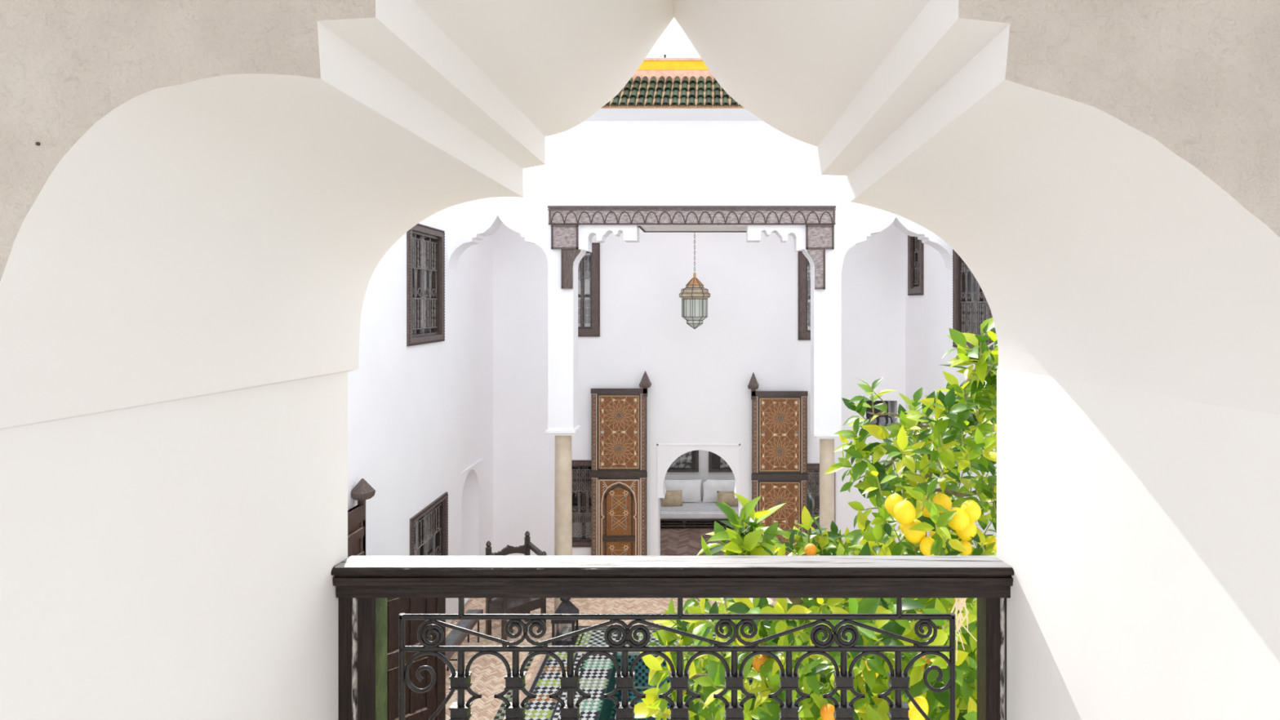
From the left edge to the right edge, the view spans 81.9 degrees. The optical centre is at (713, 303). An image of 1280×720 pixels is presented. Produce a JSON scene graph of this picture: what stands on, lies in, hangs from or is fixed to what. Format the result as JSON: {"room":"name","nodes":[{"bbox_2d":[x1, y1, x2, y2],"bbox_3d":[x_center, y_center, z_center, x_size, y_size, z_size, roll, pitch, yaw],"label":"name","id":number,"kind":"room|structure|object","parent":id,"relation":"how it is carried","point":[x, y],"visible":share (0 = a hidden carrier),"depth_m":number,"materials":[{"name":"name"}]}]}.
{"room":"courtyard balcony","nodes":[
{"label":"courtyard balcony","id":0,"kind":"room"},
{"bbox_2d":[347,207,493,628],"bbox_3d":[-4.081,1.555,7.324,0.536,6.390,11.960,0,0,-1],"label":"wall","id":1,"kind":"structure","parent":0,"point":[420,416],"depth_m":9.95,"materials":[{"name":"white paint"}]},
{"bbox_2d":[347,478,375,556],"bbox_3d":[-3.740,3.305,7.314,0.241,2.890,1.250,0,0,0],"label":"door leaf","id":2,"kind":"structure","parent":1,"relation":"in","point":[362,491],"depth_m":7.72,"materials":[{"name":"brown wood"}]},
{"bbox_2d":[386,597,445,719],"bbox_3d":[-3.233,3.740,7.319,1.119,2.020,0.080,0,0,-44],"label":"door","id":3,"kind":"structure","parent":1,"relation":"in","point":[418,706],"depth_m":7.47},
{"bbox_2d":[406,223,444,346],"bbox_3d":[-4.040,-0.259,9.916,0.406,1.587,1.317,0,0,0],"label":"window","id":4,"kind":"structure","parent":1,"relation":"in","point":[416,292],"depth_m":9.97,"materials":[{"name":"brown wood"}]},
{"bbox_2d":[412,235,414,333],"bbox_3d":[-4.219,-0.259,9.916,0.020,1.587,1.302,0,0,-1],"label":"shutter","id":5,"kind":"object","parent":4,"relation":"attached to","point":[413,274],"depth_m":10.34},
{"bbox_2d":[422,240,426,328],"bbox_3d":[-4.039,-0.274,10.151,0.024,1.238,0.416,0,0,-1],"label":"curtain","id":6,"kind":"object","parent":4,"relation":"hanging from","point":[422,241],"depth_m":10.25,"materials":[{"name":"white fabric"}]},
{"bbox_2d":[412,234,436,334],"bbox_3d":[-3.924,-0.259,9.916,0.016,1.353,1.063,0,0,-1],"label":"grille","id":7,"kind":"object","parent":4,"relation":"attached to","point":[421,292],"depth_m":9.94,"materials":[{"name":"metal"}]},
{"bbox_2d":[409,492,448,555],"bbox_3d":[-4.042,3.437,10.034,0.407,1.385,1.361,0,0,0],"label":"window","id":8,"kind":"structure","parent":1,"relation":"in","point":[418,547],"depth_m":10.31,"materials":[{"name":"brown wood"}]},
{"bbox_2d":[413,522,415,555],"bbox_3d":[-4.221,3.437,10.034,0.020,1.385,1.345,0,0,-1],"label":"shutter","id":9,"kind":"object","parent":8,"relation":"attached to","point":[415,522],"depth_m":10.34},
{"bbox_2d":[415,520,417,555],"bbox_3d":[-4.039,3.333,10.149,0.024,1.039,0.363,0,0,-1],"label":"curtain","id":10,"kind":"object","parent":8,"relation":"hanging from","point":[416,521],"depth_m":9.99,"materials":[{"name":"white fabric"}]},
{"bbox_2d":[413,504,441,555],"bbox_3d":[-3.926,3.437,10.034,0.016,1.211,1.166,0,0,-1],"label":"grille","id":11,"kind":"object","parent":8,"relation":"attached to","point":[424,548],"depth_m":10.18,"materials":[{"name":"metal"}]},
{"bbox_2d":[0,0,1279,719],"bbox_3d":[-0.150,-0.100,0.999,8.500,3.200,0.702,0,0,0],"label":"wall","id":12,"kind":"structure","parent":0,"point":[202,202],"depth_m":0.88,"materials":[{"name":"beige paint"}]},
{"bbox_2d":[523,186,848,191],"bbox_3d":[-0.150,-1.715,12.340,8.900,0.150,2.320,0,0,0],"label":"ceiling","id":13,"kind":"structure","parent":0,"point":[525,188],"depth_m":11.18,"materials":[{"name":"white paint"}]},
{"bbox_2d":[679,235,710,328],"bbox_3d":[-0.308,-0.593,12.100,0.487,2.010,0.487,0,0,30],"label":"lantern","id":14,"kind":"object","parent":13,"relation":"hanging from","point":[695,296],"visible":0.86,"depth_m":11.96,"materials":[{"name":"glass"}]},
{"bbox_2d":[445,520,949,719],"bbox_3d":[-0.150,4.907,8.800,8.900,0.325,15.800,0,0,0],"label":"floor","id":15,"kind":"structure","parent":0,"point":[489,672],"depth_m":10.90,"materials":[{"name":"beige tile"}]},
{"bbox_2d":[445,608,483,671],"bbox_3d":[-3.375,4.544,9.435,0.210,0.412,1.970,0,0,0],"label":"bench","id":16,"kind":"object","parent":15,"relation":"on","point":[455,637],"visible":0.34,"depth_m":9.68,"materials":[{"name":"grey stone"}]},
{"bbox_2d":[485,530,546,644],"bbox_3d":[-2.853,4.077,10.620,0.524,1.345,0.725,0,0,44],"label":"carved armchair","id":17,"kind":"object","parent":15,"relation":"on","point":[498,605],"visible":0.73,"depth_m":10.54,"materials":[{"name":"brown wood"}]},
{"bbox_2d":[493,629,585,719],"bbox_3d":[-2.116,4.751,8.390,0.792,0.040,4.619,0,0,0],"label":"mosaic walk","id":18,"kind":"object","parent":15,"relation":"on","point":[547,681],"visible":0.59,"depth_m":8.99,"materials":[{"name":"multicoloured tile"}]},
{"bbox_2d":[551,597,578,645],"bbox_3d":[-2.089,4.420,10.350,0.330,0.660,0.330,0,0,0],"label":"lantern","id":19,"kind":"object","parent":18,"relation":"on","point":[566,606],"visible":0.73,"depth_m":10.26,"materials":[{"name":"metal"}]},
{"bbox_2d":[562,626,568,639],"bbox_3d":[-2.089,4.635,10.350,0.090,0.150,0.090,0,0,0],"label":"candle","id":20,"kind":"object","parent":19,"relation":"on","point":[565,629],"depth_m":10.32,"materials":[{"name":"white wax"}]},
{"bbox_2d":[545,425,580,626],"bbox_3d":[-2.248,3.303,10.990,0.440,2.894,0.420,0,0,0],"label":"column","id":21,"kind":"structure","parent":15,"relation":"on","point":[563,473],"depth_m":10.88,"materials":[{"name":"beige stone"}]},
{"bbox_2d":[569,626,730,645],"bbox_3d":[-0.275,4.755,10.460,3.550,0.030,0.680,0,0,0],"label":"mosaic border","id":22,"kind":"object","parent":15,"relation":"on","point":[595,637],"visible":0.22,"depth_m":10.44,"materials":[{"name":"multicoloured tile"}]},
{"bbox_2d":[660,501,737,528],"bbox_3d":[-0.300,4.566,15.875,2.900,0.368,0.850,0,0,0],"label":"sofa","id":23,"kind":"object","parent":15,"relation":"on","point":[689,511],"visible":0.34,"depth_m":15.48,"materials":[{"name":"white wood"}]},
{"bbox_2d":[661,489,682,506],"bbox_3d":[-0.901,4.218,15.928,0.460,0.320,0.185,0,0,-6],"label":"pillow","id":24,"kind":"object","parent":23,"relation":"on","point":[672,498],"visible":0.91,"depth_m":15.87,"materials":[{"name":"fabric"}]},
{"bbox_2d":[660,479,701,502],"bbox_3d":[-0.710,4.130,16.202,0.900,0.489,0.198,0,0,0],"label":"cushion","id":25,"kind":"object","parent":23,"relation":"on","point":[691,489],"visible":0.66,"depth_m":16.15,"materials":[{"name":"white fabric"}]},
{"bbox_2d":[702,479,735,502],"bbox_3d":[0.210,4.130,16.202,0.900,0.489,0.198,0,0,0],"label":"cushion","id":26,"kind":"object","parent":23,"relation":"on","point":[710,487],"visible":0.6,"depth_m":16.15,"materials":[{"name":"white fabric"}]},
{"bbox_2d":[716,490,737,506],"bbox_3d":[0.351,4.228,15.925,0.560,0.301,0.180,0,0,5],"label":"pillow","id":27,"kind":"object","parent":23,"relation":"on","point":[728,497],"visible":0.64,"depth_m":15.87,"materials":[{"name":"fabric"}]},
{"bbox_2d":[573,651,908,719],"bbox_3d":[0.430,4.987,7.260,4.340,0.546,5.720,0,0,0],"label":"basin","id":28,"kind":"object","parent":15,"relation":"in","point":[597,672],"visible":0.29,"depth_m":9.41,"materials":[{"name":"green tile"}]},
{"bbox_2d":[634,317,998,719],"bbox_3d":[0.899,2.398,3.169,2.670,4.712,1.618,0,0,-15],"label":"tree","id":29,"kind":"object","parent":15,"relation":"on","point":[911,507],"visible":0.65,"depth_m":2.77,"materials":[{"name":"green plant"}]},
{"bbox_2d":[810,429,839,607],"bbox_3d":[1.704,3.327,10.990,0.440,2.845,0.420,0,0,0],"label":"column","id":30,"kind":"structure","parent":15,"relation":"on","point":[826,440],"depth_m":10.89,"materials":[{"name":"beige stone"}]},
{"bbox_2d":[660,449,735,501],"bbox_3d":[-0.200,3.200,15.225,4.600,3.100,2.950,0,0,0],"label":"wall","id":31,"kind":"structure","parent":0,"point":[703,473],"depth_m":16.50,"materials":[{"name":"paint"}]},
{"bbox_2d":[666,449,698,471],"bbox_3d":[-0.789,3.084,16.473,0.921,1.369,0.045,0,0,0],"label":"picture frame","id":32,"kind":"object","parent":31,"relation":"attached to","point":[688,461],"visible":0.32,"depth_m":16.47,"materials":[{"name":"brown wood"}]},
{"bbox_2d":[669,451,691,467],"bbox_3d":[-0.740,3.414,16.472,0.501,0.530,0.008,0,0,0],"label":"print","id":33,"kind":"object","parent":32,"relation":"attached to","point":[684,460],"depth_m":16.47},
{"bbox_2d":[708,451,732,471],"bbox_3d":[0.423,3.084,16.473,1.055,1.369,0.045,0,0,0],"label":"picture frame","id":34,"kind":"object","parent":31,"relation":"attached to","point":[716,463],"visible":0.18,"depth_m":16.47,"materials":[{"name":"brown wood"}]},
{"bbox_2d":[720,457,729,467],"bbox_3d":[0.473,3.414,16.472,0.635,0.530,0.008,0,0,0],"label":"print","id":35,"kind":"object","parent":34,"relation":"attached to","point":[723,464],"depth_m":16.47},
{"bbox_2d":[493,222,905,555],"bbox_3d":[-0.150,1.505,13.473,8.900,6.490,0.574,0,0,0],"label":"wall","id":36,"kind":"structure","parent":0,"point":[699,396],"depth_m":13.20,"materials":[{"name":"white paint"}]},
{"bbox_2d":[571,460,591,546],"bbox_3d":[-2.346,3.588,13.351,0.684,1.560,0.378,0,0,0],"label":"window","id":37,"kind":"structure","parent":36,"relation":"in","point":[580,469],"depth_m":13.27,"materials":[{"name":"red wood"}]},
{"bbox_2d":[572,466,591,522],"bbox_3d":[-2.346,3.588,13.530,0.684,1.560,0.020,0,0,0],"label":"window grille","id":38,"kind":"object","parent":37,"relation":"attached to","point":[575,495],"depth_m":13.52,"materials":[{"name":"grey metal"}]},
{"bbox_2d":[572,522,591,537],"bbox_3d":[-2.346,4.126,13.345,0.547,0.296,0.024,0,0,0],"label":"curtain","id":39,"kind":"object","parent":37,"relation":"hanging from","point":[575,524],"depth_m":13.35,"materials":[{"name":"white fabric"}]},
{"bbox_2d":[577,242,599,337],"bbox_3d":[-2.370,-0.256,13.351,0.660,1.688,0.378,0,0,0],"label":"window","id":40,"kind":"structure","parent":36,"relation":"in","point":[588,268],"depth_m":13.21,"materials":[{"name":"brown wood"}]},
{"bbox_2d":[577,253,590,271],"bbox_3d":[-2.370,-0.256,13.530,0.660,1.688,0.020,0,0,0],"label":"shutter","id":41,"kind":"object","parent":40,"relation":"attached to","point":[586,254],"depth_m":13.52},
{"bbox_2d":[577,255,590,323],"bbox_3d":[-2.370,-0.256,13.235,0.341,1.369,0.011,0,0,0],"label":"grille","id":42,"kind":"object","parent":40,"relation":"attached to","point":[582,295],"depth_m":13.23,"materials":[{"name":"metal"}]},
{"bbox_2d":[577,271,590,326],"bbox_3d":[-2.370,-0.045,13.345,0.528,1.097,0.024,0,0,0],"label":"curtain","id":43,"kind":"object","parent":40,"relation":"hanging from","point":[586,281],"depth_m":13.35,"materials":[{"name":"white fabric"}]},
{"bbox_2d":[590,370,651,555],"bbox_3d":[-1.643,2.955,13.050,1.076,3.530,0.209,0,0,0],"label":"door leaf","id":44,"kind":"structure","parent":36,"relation":"in","point":[619,416],"depth_m":13.03,"materials":[{"name":"dark wood"},{"name":"cedar"},{"name":"painted wood"}]},
{"bbox_2d":[747,372,808,555],"bbox_3d":[1.145,2.967,13.050,1.076,3.506,0.209,0,0,0],"label":"door leaf","id":45,"kind":"structure","parent":36,"relation":"in","point":[780,476],"depth_m":13.03,"materials":[{"name":"brown wood"}]},
{"bbox_2d":[798,251,810,340],"bbox_3d":[1.854,-0.226,13.351,0.660,1.748,0.378,0,0,0],"label":"window","id":46,"kind":"structure","parent":36,"relation":"in","point":[804,266],"depth_m":13.17,"materials":[{"name":"brown wood"}]},
{"bbox_2d":[807,259,810,329],"bbox_3d":[1.854,-0.226,13.530,0.660,1.748,0.020,0,0,0],"label":"shutter","id":47,"kind":"object","parent":46,"relation":"attached to","point":[809,283],"depth_m":13.52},
{"bbox_2d":[807,262,810,326],"bbox_3d":[1.854,-0.226,13.235,0.341,1.429,0.011,0,0,0],"label":"grille","id":48,"kind":"object","parent":46,"relation":"attached to","point":[808,297],"depth_m":13.23,"materials":[{"name":"metal"}]},
{"bbox_2d":[807,463,835,538],"bbox_3d":[1.869,3.630,13.351,0.642,1.524,0.378,0,0,0],"label":"window","id":49,"kind":"structure","parent":36,"relation":"in","point":[813,469],"depth_m":13.27,"materials":[{"name":"red wood"}]},
{"bbox_2d":[807,470,819,538],"bbox_3d":[1.869,3.630,13.530,0.642,1.524,0.020,0,0,0],"label":"window grille","id":50,"kind":"object","parent":49,"relation":"attached to","point":[811,501],"depth_m":13.52,"materials":[{"name":"grey metal"}]},
{"bbox_2d":[807,472,819,537],"bbox_3d":[1.869,3.630,13.235,0.423,1.305,0.011,0,0,0],"label":"grille","id":51,"kind":"object","parent":49,"relation":"attached to","point":[815,475],"depth_m":13.24,"materials":[{"name":"metal"}]},
{"bbox_2d":[866,400,893,426],"bbox_3d":[3.020,2.000,13.425,0.484,0.476,0.250,0,0,0],"label":"barred window","id":52,"kind":"structure","parent":36,"relation":"in","point":[868,415],"depth_m":13.30,"materials":[{"name":"black metal"}]},
{"bbox_2d":[448,120,952,433],"bbox_3d":[-0.167,-0.412,10.990,7.717,4.634,0.380,0,0,0],"label":"wall","id":53,"kind":"structure","parent":0,"point":[590,162],"depth_m":10.80,"materials":[{"name":"white paint"}]},
{"bbox_2d":[551,224,578,248],"bbox_3d":[-2.180,-0.982,10.767,0.393,0.354,0.070,0,0,0],"label":"block","id":54,"kind":"object","parent":53,"relation":"attached to","point":[562,236],"visible":1,"depth_m":10.76,"materials":[{"name":"brown wood"}]},
{"bbox_2d":[560,248,581,288],"bbox_3d":[-2.086,-0.513,10.767,0.285,0.574,0.070,0,0,0],"label":"block","id":55,"kind":"object","parent":53,"relation":"attached to","point":[568,257],"visible":1,"depth_m":10.76,"materials":[{"name":"red wood"}]},
{"bbox_2d":[578,224,639,252],"bbox_3d":[-1.554,-0.977,10.990,0.849,0.383,0.360,0,0,0],"label":"bracket","id":56,"kind":"object","parent":53,"relation":"attached to","point":[586,232],"visible":0.98,"depth_m":10.81,"materials":[{"name":"white paint"}]},
{"bbox_2d":[585,54,762,120],"bbox_3d":[-0.353,-3.211,10.537,5.177,1.024,1.026,0,0,0],"label":"tiled eave","id":57,"kind":"object","parent":53,"relation":"on","point":[660,89],"visible":0.29,"depth_m":10.50,"materials":[{"name":"green tile"}]},
{"bbox_2d":[547,205,835,232],"bbox_3d":[-0.314,-1.290,11.217,4.212,0.291,1.005,0,0,0],"label":"beam","id":58,"kind":"structure","parent":53,"relation":"attached to","point":[650,219],"depth_m":10.75,"materials":[{"name":"brown wood"}]},
{"bbox_2d":[746,224,804,252],"bbox_3d":[0.929,-0.977,10.990,0.849,0.383,0.360,0,0,0],"label":"bracket","id":59,"kind":"object","parent":53,"relation":"attached to","point":[753,232],"visible":1,"depth_m":10.81,"materials":[{"name":"white paint"}]},
{"bbox_2d":[806,248,825,288],"bbox_3d":[1.507,-0.508,10.767,0.265,0.584,0.070,0,0,0],"label":"block","id":60,"kind":"object","parent":53,"relation":"attached to","point":[818,256],"visible":1,"depth_m":10.76,"materials":[{"name":"brown wood"}]},
{"bbox_2d":[805,224,834,248],"bbox_3d":[1.563,-0.982,10.767,0.407,0.354,0.070,0,0,0],"label":"block","id":61,"kind":"object","parent":53,"relation":"attached to","point":[817,236],"visible":1,"depth_m":10.76,"materials":[{"name":"brown wood"}]},
{"bbox_2d":[905,234,998,612],"bbox_3d":[3.906,1.555,7.325,0.420,6.390,11.977,0,0,-2],"label":"wall","id":62,"kind":"structure","parent":0,"point":[929,316],"depth_m":11.79,"materials":[{"name":"white paint"}]},
{"bbox_2d":[907,235,924,295],"bbox_3d":[3.633,-0.749,12.566,0.409,1.202,0.761,0,0,0],"label":"window","id":63,"kind":"structure","parent":62,"relation":"in","point":[915,267],"depth_m":12.79,"materials":[{"name":"brown wood"}]},
{"bbox_2d":[914,236,919,286],"bbox_3d":[3.517,-0.749,12.566,0.016,0.928,0.483,0,0,-2],"label":"grille","id":64,"kind":"object","parent":63,"relation":"attached to","point":[917,251],"depth_m":12.72,"materials":[{"name":"metal"}]},
{"bbox_2d":[952,248,993,351],"bbox_3d":[3.733,-0.233,10.119,0.378,1.734,1.350,0,0,-2],"label":"window","id":65,"kind":"structure","parent":62,"relation":"in","point":[960,295],"depth_m":10.53,"materials":[{"name":"red wood"}]},
{"bbox_2d":[960,258,987,336],"bbox_3d":[3.617,-0.233,10.120,0.016,1.500,1.096,0,0,-2],"label":"grille","id":66,"kind":"object","parent":65,"relation":"attached to","point":[964,295],"depth_m":10.28,"materials":[{"name":"metal"}]},
{"bbox_2d":[982,292,987,341],"bbox_3d":[3.912,-0.233,10.120,0.020,1.734,1.335,0,0,-2],"label":"shutter","id":67,"kind":"object","parent":65,"relation":"attached to","point":[983,292],"depth_m":10.52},
{"bbox_3d":[-0.150,1.600,-0.635,8.500,0.200,3.930,0,0,0],"label":"floor","id":68,"kind":"structure","parent":0,"visible":0},
{"bbox_2d":[330,555,1013,719],"bbox_3d":[-0.064,0.983,1.331,1.228,1.034,0.073,0,0,0],"label":"balcony railing","id":69,"kind":"object","parent":68,"relation":"on","point":[363,584],"visible":1,"depth_m":1.32,"materials":[{"name":"black metal"}]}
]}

